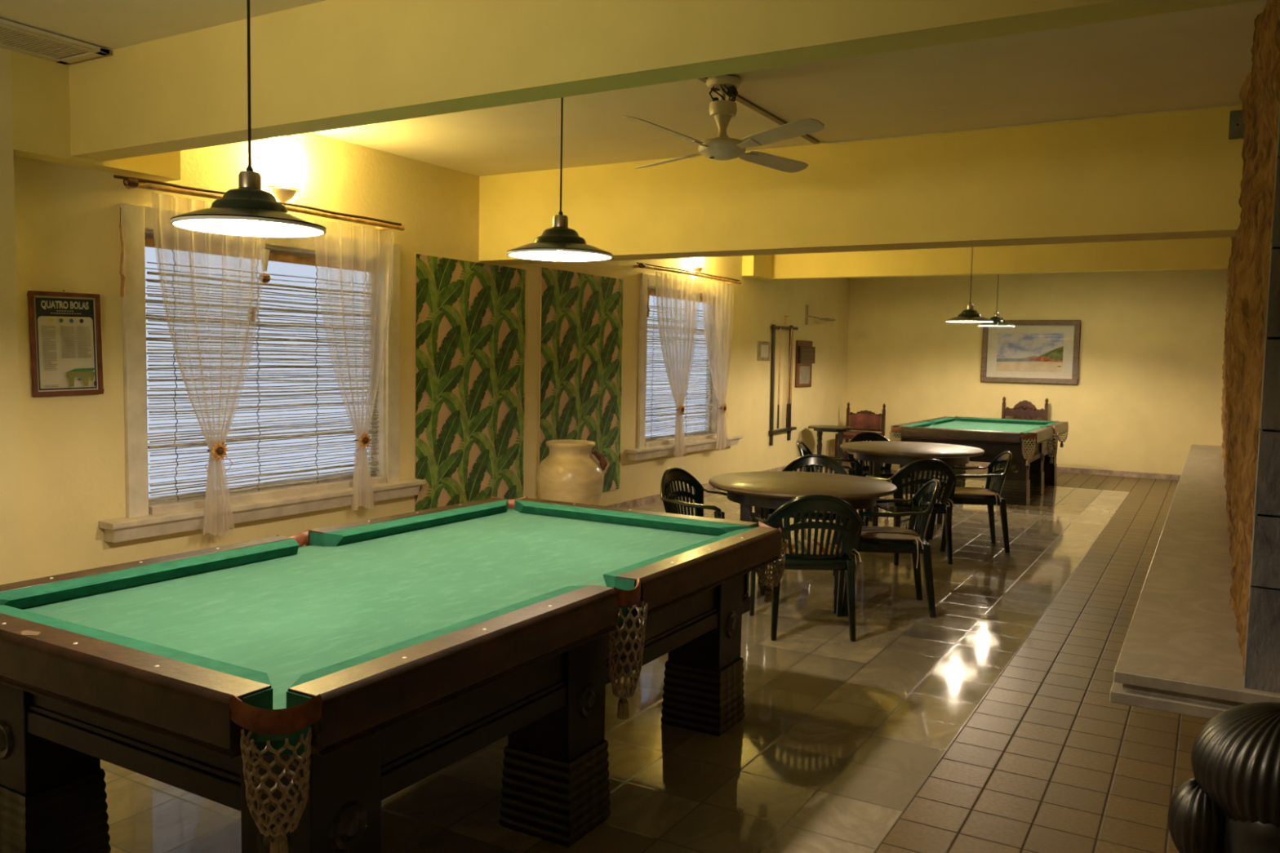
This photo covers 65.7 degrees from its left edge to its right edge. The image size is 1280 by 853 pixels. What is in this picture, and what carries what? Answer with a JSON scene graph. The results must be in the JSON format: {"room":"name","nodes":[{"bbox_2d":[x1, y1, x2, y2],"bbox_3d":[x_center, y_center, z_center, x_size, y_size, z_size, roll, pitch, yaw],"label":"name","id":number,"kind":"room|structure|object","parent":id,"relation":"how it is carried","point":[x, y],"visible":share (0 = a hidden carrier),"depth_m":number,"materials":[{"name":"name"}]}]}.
{"room":"games hall","nodes":[
{"label":"games hall","id":0,"kind":"room"},
{"bbox_2d":[13,132,849,581],"bbox_3d":[-1.362,-0.511,7.889,0.120,2.920,18.700,3,5,30],"label":"wall","id":1,"kind":"structure","parent":0,"point":[67,218],"depth_m":6.61,"materials":[{"name":"paint"}]},
{"bbox_2d":[0,47,23,585],"bbox_3d":[-4.432,-0.186,2.338,0.160,2.920,5.600,3,5,30],"label":"pillar","id":2,"kind":"structure","parent":1,"relation":"attached to","point":[11,564],"depth_m":4.68,"materials":[{"name":"paint"}]},
{"bbox_2d":[26,289,104,396],"bbox_3d":[-2.916,-0.425,5.051,0.034,0.535,0.362,3,6,30],"label":"framed poster","id":3,"kind":"object","parent":1,"relation":"attached to","point":[65,341],"visible":1,"depth_m":5.04,"materials":[{"name":"brown wood"}]},
{"bbox_2d":[10,50,181,182],"bbox_3d":[-2.783,-1.565,5.046,0.160,0.480,0.870,3,5,30],"label":"beam","id":4,"kind":"structure","parent":1,"relation":"attached to","point":[41,109],"depth_m":4.79,"materials":[{"name":"paint"}]},
{"bbox_2d":[113,174,404,231],"bbox_3d":[-2.224,-1.334,6.032,0.162,0.068,2.090,3,5,30],"label":"curtain rod","id":5,"kind":"object","parent":1,"relation":"attached to","point":[130,183],"visible":0.87,"depth_m":5.63,"materials":[{"name":"brown wood"}]},
{"bbox_2d":[151,192,257,535],"bbox_3d":[-2.426,-0.315,5.644,0.098,1.903,0.730,3,5,30],"label":"sheer curtain","id":6,"kind":"object","parent":5,"relation":"hanging from","point":[195,260],"visible":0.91,"depth_m":5.68,"materials":[{"name":"fabric"}]},
{"bbox_2d":[209,440,227,461],"bbox_3d":[-2.405,0.139,5.668,0.013,0.124,0.124,3,5,30],"label":"flower","id":7,"kind":"object","parent":6,"relation":"on","point":[218,449],"depth_m":5.66,"materials":[{"name":"fabric"}]},
{"bbox_2d":[250,235,256,323],"bbox_3d":[-2.321,-0.960,5.925,0.044,0.680,0.048,3,5,30],"label":"hanging ornament","id":8,"kind":"object","parent":5,"relation":"hanging from","point":[254,317],"visible":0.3,"depth_m":5.94,"materials":[{"name":"brown wood"}]},
{"bbox_2d":[258,248,270,283],"bbox_3d":[-2.272,-1.085,5.999,0.064,0.430,0.071,3,5,30],"label":"hanging ornament","id":9,"kind":"object","parent":5,"relation":"hanging from","point":[264,253],"visible":0.97,"depth_m":5.99,"materials":[{"name":"white ceramic"}]},
{"bbox_2d":[314,219,391,509],"bbox_3d":[-1.872,-0.379,6.597,0.100,1.895,0.701,3,5,30],"label":"sheer curtain","id":10,"kind":"object","parent":5,"relation":"hanging from","point":[344,262],"visible":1,"depth_m":6.63,"materials":[{"name":"fabric"}]},
{"bbox_2d":[358,431,371,449],"bbox_3d":[-1.841,0.093,6.638,0.013,0.124,0.124,3,5,30],"label":"flower","id":11,"kind":"object","parent":10,"relation":"on","point":[364,439],"depth_m":6.63,"materials":[{"name":"fabric"}]},
{"bbox_2d":[98,202,426,542],"bbox_3d":[-2.255,-0.344,6.229,0.255,1.802,2.380,3,5,30],"label":"window","id":12,"kind":"structure","parent":1,"relation":"in","point":[144,519],"depth_m":5.94,"materials":[{"name":"white paint"}]},
{"bbox_2d":[119,207,125,297],"bbox_3d":[-2.736,-0.920,5.239,0.028,0.471,0.023,-1,4,-25],"label":"stick","id":13,"kind":"object","parent":12,"relation":"hanging from","point":[122,276],"visible":1,"depth_m":5.24,"materials":[{"name":"brown wood"}]},
{"bbox_2d":[144,237,379,503],"bbox_3d":[-2.294,-0.339,6.266,0.028,1.498,1.775,3,5,30],"label":"bamboo blind","id":14,"kind":"object","parent":12,"relation":"attached to","point":[148,242],"visible":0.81,"depth_m":6.20,"materials":[{"name":"white wood"}]},
{"bbox_2d":[266,135,299,202],"bbox_3d":[-2.183,-1.595,6.114,0.126,0.425,0.212,3,5,30],"label":"wall sconce","id":15,"kind":"object","parent":1,"relation":"attached to","point":[283,155],"visible":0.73,"depth_m":6.05,"materials":[{"name":"white glass"}]},
{"bbox_2d":[413,253,525,511],"bbox_3d":[-1.319,-0.279,7.848,0.017,2.025,1.320,3,5,30],"label":"panel","id":16,"kind":"object","parent":1,"relation":"attached to","point":[469,317],"visible":0.87,"depth_m":7.78,"materials":[{"name":"green fabric"}]},
{"bbox_2d":[537,266,623,498],"bbox_3d":[-0.528,-0.378,9.204,0.017,2.065,1.355,3,5,30],"label":"panel","id":17,"kind":"object","parent":1,"relation":"attached to","point":[581,324],"visible":0.76,"depth_m":9.16,"materials":[{"name":"green fabric"}]},
{"bbox_2d":[625,272,742,461],"bbox_3d":[0.518,-0.665,10.985,0.255,1.892,2.550,3,5,30],"label":"window","id":18,"kind":"structure","parent":1,"relation":"in","point":[644,450],"depth_m":10.52,"materials":[{"name":"white paint"}]},
{"bbox_2d":[646,278,649,316],"bbox_3d":[0.086,-1.310,10.074,0.028,0.391,0.023,-1,4,-25],"label":"stick","id":19,"kind":"object","parent":18,"relation":"hanging from","point":[647,306],"visible":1,"depth_m":10.07,"materials":[{"name":"brown wood"}]},
{"bbox_2d":[644,290,715,441],"bbox_3d":[0.447,-0.656,10.969,0.028,1.588,1.650,3,5,30],"label":"bamboo blind","id":20,"kind":"object","parent":18,"relation":"attached to","point":[652,293],"visible":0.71,"depth_m":10.87,"materials":[{"name":"white wood"}]},
{"bbox_2d":[633,262,741,284],"bbox_3d":[0.536,-1.653,10.767,0.162,0.068,2.410,3,5,30],"label":"curtain rod","id":21,"kind":"object","parent":1,"relation":"attached to","point":[643,265],"visible":0.98,"depth_m":10.57,"materials":[{"name":"brown wood"}]},
{"bbox_2d":[655,271,700,457],"bbox_3d":[0.394,-0.625,10.485,0.099,1.932,0.958,3,5,30],"label":"sheer curtain","id":22,"kind":"object","parent":21,"relation":"hanging from","point":[665,284],"visible":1,"depth_m":10.53,"materials":[{"name":"fabric"}]},
{"bbox_2d":[679,404,684,415],"bbox_3d":[0.450,-0.180,10.569,0.013,0.124,0.124,3,5,30],"label":"flower","id":23,"kind":"object","parent":22,"relation":"on","point":[682,409],"depth_m":10.56,"materials":[{"name":"wicker"}]},
{"bbox_2d":[702,279,734,449],"bbox_3d":[0.881,-0.679,11.322,0.099,1.931,0.802,3,5,30],"label":"sheer curtain","id":24,"kind":"object","parent":21,"relation":"hanging from","point":[721,437],"visible":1,"depth_m":11.41,"materials":[{"name":"fabric"}]},
{"bbox_2d":[721,403,726,413],"bbox_3d":[0.979,-0.208,11.479,0.013,0.124,0.124,3,5,30],"label":"flower","id":25,"kind":"object","parent":24,"relation":"on","point":[723,405],"depth_m":11.47,"materials":[{"name":"wicker"}]},
{"bbox_2d":[691,257,703,274],"bbox_3d":[0.647,-1.842,10.987,0.116,0.335,0.192,3,5,30],"label":"wall sconce","id":26,"kind":"object","parent":1,"relation":"attached to","point":[699,261],"visible":0.38,"depth_m":10.93,"materials":[{"name":"white glass"}]},
{"bbox_2d":[606,453,844,508],"bbox_3d":[0.073,0.772,10.363,0.015,0.075,12.685,3,5,30],"label":"baseboard","id":27,"kind":"structure","parent":1,"relation":"attached to","point":[655,498],"depth_m":10.36,"materials":[{"name":"stone"}]},
{"bbox_2d":[742,254,776,280],"bbox_3d":[1.506,-2.046,12.416,0.150,0.372,0.750,3,5,30],"label":"beam","id":28,"kind":"structure","parent":1,"relation":"attached to","point":[758,267],"depth_m":12.20,"materials":[{"name":"paint"}]},
{"bbox_2d":[757,341,769,360],"bbox_3d":[1.603,-0.975,12.821,0.016,0.250,0.380,3,5,30],"label":"framed picture","id":29,"kind":"object","parent":1,"relation":"attached to","point":[763,347],"visible":1,"depth_m":12.79,"materials":[{"name":"beige paint"}]},
{"bbox_2d":[768,315,798,445],"bbox_3d":[1.949,-0.630,13.399,0.070,1.725,0.860,3,6,30],"label":"cue rack","id":30,"kind":"object","parent":1,"relation":"attached to","point":[773,327],"visible":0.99,"depth_m":13.12,"materials":[{"name":"brown wood"}]},
{"bbox_2d":[777,327,781,428],"bbox_3d":[1.851,-0.640,13.182,0.028,1.340,0.028,-2,5,-37],"label":"pool cue","id":31,"kind":"object","parent":30,"relation":"in","point":[778,406],"visible":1,"depth_m":13.18,"materials":[{"name":"brown wood"}]},
{"bbox_2d":[786,328,791,427],"bbox_3d":[2.025,-0.658,13.481,0.030,1.340,0.082,3,5,30],"label":"pool cue","id":32,"kind":"object","parent":30,"relation":"in","point":[787,406],"visible":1,"depth_m":13.47,"materials":[{"name":"brown wood"}]},
{"bbox_2d":[788,328,792,426],"bbox_3d":[2.062,-0.661,13.545,0.028,1.340,0.028,-2,5,-37],"label":"pool cue","id":33,"kind":"object","parent":30,"relation":"in","point":[789,414],"visible":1,"depth_m":13.54,"materials":[{"name":"brown wood"}]},
{"bbox_2d":[795,340,815,387],"bbox_3d":[2.355,-0.887,14.080,0.066,0.660,0.640,3,5,30],"label":"board","id":34,"kind":"object","parent":1,"relation":"attached to","point":[805,352],"visible":1,"depth_m":14.01,"materials":[{"name":"brown wood"}]},
{"bbox_2d":[804,304,835,324],"bbox_3d":[2.643,-1.598,14.298,0.205,0.280,0.742,4,5,36],"label":"wall bracket","id":35,"kind":"object","parent":1,"relation":"attached to","point":[806,305],"visible":1,"depth_m":14.10,"materials":[{"name":"beige metal"}]},
{"bbox_2d":[0,0,1266,176],"bbox_3d":[2.510,-1.815,5.559,9.010,0.150,18.700,3,5,30],"label":"ceiling","id":36,"kind":"structure","parent":0,"point":[1202,57],"depth_m":5.09,"materials":[{"name":"paint"}]},
{"bbox_2d":[0,17,111,64],"bbox_3d":[-2.906,-1.741,4.285,0.376,0.027,1.056,3,5,30],"label":"ceiling vent","id":37,"kind":"object","parent":36,"relation":"in","point":[18,37],"visible":1,"depth_m":4.55,"materials":[{"name":"beige plastic"}]},
{"bbox_2d":[0,26,87,57],"bbox_3d":[-2.908,-1.739,4.282,0.280,0.012,0.922,3,5,30],"label":"grille","id":38,"kind":"object","parent":37,"relation":"attached to","point":[15,39],"depth_m":4.55,"materials":[{"name":"white metal"}]},
{"bbox_2d":[169,0,326,237],"bbox_3d":[-1.081,-1.082,2.739,0.408,1.060,0.408,3,5,30],"label":"pendant lamp","id":39,"kind":"object","parent":36,"relation":"hanging from","point":[247,210],"visible":1,"depth_m":2.74,"materials":[{"name":"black metal"}]},
{"bbox_2d":[506,97,613,261],"bbox_3d":[-0.318,-1.191,4.026,0.434,0.991,0.434,3,5,30],"label":"pendant lamp","id":40,"kind":"object","parent":36,"relation":"hanging from","point":[559,242],"visible":1,"depth_m":4.01,"materials":[{"name":"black metal"}]},
{"bbox_2d":[68,0,1258,161],"bbox_3d":[0.930,-1.348,2.798,8.530,0.460,0.160,3,5,30],"label":"beam","id":41,"kind":"structure","parent":36,"relation":"attached to","point":[326,64],"depth_m":3.63,"materials":[{"name":"paint"}]},
{"bbox_2d":[622,74,824,173],"bbox_3d":[0.413,-1.537,4.954,0.929,0.400,0.929,1,4,4],"label":"ceiling fan","id":42,"kind":"object","parent":36,"relation":"hanging from","point":[722,147],"visible":1,"depth_m":4.88,"materials":[{"name":"beige metal"}]},
{"bbox_2d":[697,77,819,143],"bbox_3d":[0.673,-1.766,5.543,0.040,0.014,1.820,3,5,30],"label":"channel","id":43,"kind":"object","parent":36,"relation":"attached to","point":[739,98],"visible":0.56,"depth_m":5.55,"materials":[{"name":"white metal"}]},
{"bbox_2d":[945,247,993,322],"bbox_3d":[3.702,-1.635,11.085,0.515,0.923,0.515,3,5,30],"label":"pendant lamp","id":44,"kind":"object","parent":36,"relation":"hanging from","point":[969,315],"visible":1,"depth_m":11.03,"materials":[{"name":"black metal"}]},
{"bbox_2d":[977,274,1015,326],"bbox_3d":[4.486,-1.718,12.431,0.448,0.913,0.448,3,5,30],"label":"pendant lamp","id":45,"kind":"object","parent":36,"relation":"hanging from","point":[998,321],"visible":0.92,"depth_m":12.37,"materials":[{"name":"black metal"}]},
{"bbox_2d":[818,104,1237,143],"bbox_3d":[2.154,-1.755,5.794,2.294,0.009,0.070,3,4,28],"label":"wire","id":46,"kind":"object","parent":36,"relation":"attached to","point":[1228,104],"visible":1,"depth_m":5.72,"materials":[{"name":"white paint"}]},
{"bbox_2d":[100,457,1210,852],"bbox_3d":[2.418,1.171,5.785,8.690,0.001,18.300,3,5,30],"label":"floor","id":47,"kind":"structure","parent":0,"point":[989,723],"depth_m":4.07,"materials":[{"name":"tile"}]},
{"bbox_2d":[0,496,786,852],"bbox_3d":[-0.718,0.858,3.584,1.687,0.807,2.789,3,5,30],"label":"pool table","id":48,"kind":"object","parent":47,"relation":"on","point":[295,689],"visible":1,"depth_m":2.87,"materials":[{"name":"green fabric"}]},
{"bbox_2d":[536,439,607,505],"bbox_3d":[-0.577,0.535,8.153,0.556,0.828,0.556,3,5,30],"label":"urn","id":49,"kind":"object","parent":47,"relation":"on","point":[570,473],"visible":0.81,"depth_m":7.95,"materials":[{"name":"beige ceramic"}]},
{"bbox_2d":[660,467,766,594],"bbox_3d":[0.440,0.687,6.372,0.592,0.808,0.632,4,5,33],"label":"armchair","id":50,"kind":"object","parent":47,"relation":"on","point":[671,475],"visible":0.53,"depth_m":6.49,"materials":[{"name":"black plastic"}]},
{"bbox_2d":[708,471,897,613],"bbox_3d":[1.025,0.727,6.362,1.184,0.752,1.184,2,4,18],"label":"round table","id":51,"kind":"object","parent":47,"relation":"on","point":[767,490],"visible":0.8,"depth_m":6.11,"materials":[{"name":"brown wood"}]},
{"bbox_2d":[749,494,865,641],"bbox_3d":[0.945,0.748,5.628,0.632,0.808,0.592,1,4,-2],"label":"armchair","id":52,"kind":"object","parent":47,"relation":"on","point":[851,522],"visible":0.84,"depth_m":5.40,"materials":[{"name":"black plastic"}]},
{"bbox_2d":[765,539,861,582],"bbox_3d":[0.945,0.755,5.643,0.545,0.188,0.390,1,4,-2],"label":"seat cushion","id":53,"kind":"object","parent":52,"relation":"on","point":[792,540],"visible":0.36,"depth_m":5.51,"materials":[{"name":"fabric"}]},
{"bbox_2d":[768,453,848,576],"bbox_3d":[1.253,0.633,7.389,0.632,0.808,0.592,3,4,21],"label":"armchair","id":54,"kind":"object","parent":47,"relation":"on","point":[813,460],"visible":0.24,"depth_m":7.60,"materials":[{"name":"black plastic"}]},
{"bbox_2d":[796,440,863,533],"bbox_3d":[1.687,0.541,8.842,0.592,0.808,0.632,2,4,18],"label":"armchair","id":55,"kind":"object","parent":47,"relation":"on","point":[803,450],"visible":0.3,"depth_m":9.00,"materials":[{"name":"black plastic"}]},
{"bbox_2d":[808,425,853,469],"bbox_3d":[2.699,0.302,14.087,0.610,0.600,0.610,2,4,15],"label":"side table","id":56,"kind":"object","parent":47,"relation":"on","point":[820,428],"visible":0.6,"depth_m":13.94,"materials":[{"name":"brown wood"}]},
{"bbox_2d":[834,402,885,459],"bbox_3d":[3.333,0.101,15.002,0.611,0.900,0.536,3,5,30],"label":"wooden chair","id":57,"kind":"object","parent":47,"relation":"on","point":[862,420],"visible":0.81,"depth_m":15.13,"materials":[{"name":"brown wood"}]},
{"bbox_2d":[846,431,915,493],"bbox_3d":[2.380,0.478,9.946,0.632,0.808,0.592,1,4,-9],"label":"armchair","id":58,"kind":"object","parent":47,"relation":"on","point":[886,472],"visible":0.25,"depth_m":10.13,"materials":[{"name":"black plastic"}]},
{"bbox_2d":[833,479,940,617],"bbox_3d":[1.540,0.723,6.163,0.592,0.808,0.632,1,4,6],"label":"armchair","id":59,"kind":"object","parent":47,"relation":"on","point":[920,514],"visible":0.75,"depth_m":5.94,"materials":[{"name":"black plastic"}]},
{"bbox_2d":[860,524,923,568],"bbox_3d":[1.526,0.731,6.165,0.390,0.188,0.545,1,4,6],"label":"seat cushion","id":60,"kind":"object","parent":59,"relation":"on","point":[889,533],"visible":0.93,"depth_m":6.04,"materials":[{"name":"fabric"}]},
{"bbox_2d":[862,458,956,565],"bbox_3d":[2.115,0.626,7.728,0.632,0.808,0.592,0,4,-9],"label":"armchair","id":61,"kind":"object","parent":47,"relation":"on","point":[926,464],"visible":0.67,"depth_m":7.50,"materials":[{"name":"black plastic"}]},
{"bbox_2d":[882,493,954,523],"bbox_3d":[2.113,0.633,7.743,0.545,0.188,0.390,0,4,-9],"label":"seat cushion","id":62,"kind":"object","parent":61,"relation":"on","point":[891,496],"visible":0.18,"depth_m":7.68,"materials":[{"name":"fabric"}]},
{"bbox_2d":[840,440,984,526],"bbox_3d":[2.487,0.563,9.151,1.284,0.752,1.284,2,4,10],"label":"round table","id":63,"kind":"object","parent":47,"relation":"on","point":[877,452],"visible":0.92,"depth_m":8.85,"materials":[{"name":"brown wood"}]},
{"bbox_2d":[928,451,1012,552],"bbox_3d":[2.766,0.601,8.268,0.592,0.808,0.632,1,4,5],"label":"armchair","id":64,"kind":"object","parent":47,"relation":"on","point":[1004,459],"visible":0.76,"depth_m":8.09,"materials":[{"name":"black plastic"}]},
{"bbox_2d":[954,485,1001,514],"bbox_3d":[2.752,0.609,8.270,0.390,0.188,0.545,1,4,5],"label":"seat cushion","id":65,"kind":"object","parent":64,"relation":"on","point":[982,491],"visible":0.9,"depth_m":8.12,"materials":[{"name":"fabric"}]},
{"bbox_2d":[888,415,1068,506],"bbox_3d":[4.215,0.360,12.165,1.687,0.807,2.839,3,5,30],"label":"pool table","id":66,"kind":"object","parent":47,"relation":"on","point":[1033,445],"visible":0.77,"depth_m":11.21,"materials":[{"name":"green fabric"}]},
{"bbox_2d":[994,396,1048,471],"bbox_3d":[5.420,0.122,14.112,0.631,1.060,0.536,3,5,30],"label":"wooden chair","id":67,"kind":"object","parent":47,"relation":"on","point":[1024,409],"visible":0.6,"depth_m":14.28,"materials":[{"name":"brown wood"}]},
{"bbox_2d":[1168,702,1279,852],"bbox_3d":[1.545,1.029,2.363,0.412,0.720,0.431,0,4,-17],"label":"statue","id":68,"kind":"object","parent":47,"relation":"on","point":[1231,804],"visible":1,"depth_m":2.33,"materials":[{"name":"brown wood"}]},
{"bbox_3d":[5.297,0.880,7.959,1.117,0.391,11.624,3,5,30],"label":"trim","id":69,"kind":"structure","parent":47,"relation":"on","visible":0},
{"bbox_2d":[1109,444,1279,719],"bbox_3d":[5.128,0.624,8.012,1.428,0.108,11.638,3,5,30],"label":"countertop","id":70,"kind":"structure","parent":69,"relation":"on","point":[1180,653],"depth_m":4.04,"materials":[{"name":"beige stone"}]},
{"bbox_2d":[844,268,1228,475],"bbox_3d":[7.129,-0.746,13.649,9.010,2.920,0.200,3,5,30],"label":"wall","id":71,"kind":"structure","parent":0,"point":[1148,388],"depth_m":14.03,"materials":[{"name":"paint"}]},
{"bbox_2d":[848,457,1181,480],"bbox_3d":[7.013,0.677,13.674,8.690,0.075,0.015,3,5,30],"label":"baseboard","id":72,"kind":"structure","parent":71,"relation":"attached to","point":[1061,469],"depth_m":13.91,"materials":[{"name":"stone"}]},
{"bbox_2d":[980,320,1081,384],"bbox_3d":[5.637,-1.083,14.344,1.336,0.910,0.065,3,5,30],"label":"framed painting","id":73,"kind":"object","parent":71,"relation":"attached to","point":[1030,351],"visible":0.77,"depth_m":14.31,"materials":[{"name":"wood"},{"name":"glass"},{"name":"painted paper"}]},
{"bbox_2d":[995,333,1063,372],"bbox_3d":[5.629,-1.070,14.332,0.900,0.555,0.004,3,5,30],"label":"picture","id":74,"kind":"object","parent":73,"relation":"attached to","point":[1015,352],"depth_m":14.33},
{"bbox_2d":[1221,0,1279,693],"bbox_3d":[5.300,-0.632,7.869,1.177,2.421,11.627,3,5,30],"label":"stone wall","id":75,"kind":"structure","parent":0,"point":[1251,397],"depth_m":3.48,"materials":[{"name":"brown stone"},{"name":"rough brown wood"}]},
{"bbox_2d":[479,103,1244,264],"bbox_3d":[2.575,-1.424,5.793,8.690,0.658,0.350,3,5,30],"label":"beam","id":76,"kind":"structure","parent":75,"relation":"attached to","point":[1175,175],"depth_m":6.13,"materials":[{"name":"paint"}]},
{"bbox_2d":[1228,109,1245,139],"bbox_3d":[3.142,-1.588,5.215,0.076,0.140,0.055,3,5,30],"label":"junction box","id":77,"kind":"object","parent":76,"relation":"attached to","point":[1237,127],"visible":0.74,"depth_m":5.20,"materials":[{"name":"grey plastic"}]},
{"bbox_2d":[771,237,1231,279],"bbox_3d":[5.407,-1.841,10.492,8.540,0.365,0.170,3,5,30],"label":"beam","id":78,"kind":"structure","parent":75,"relation":"attached to","point":[1212,253],"depth_m":11.10,"materials":[{"name":"paint"}]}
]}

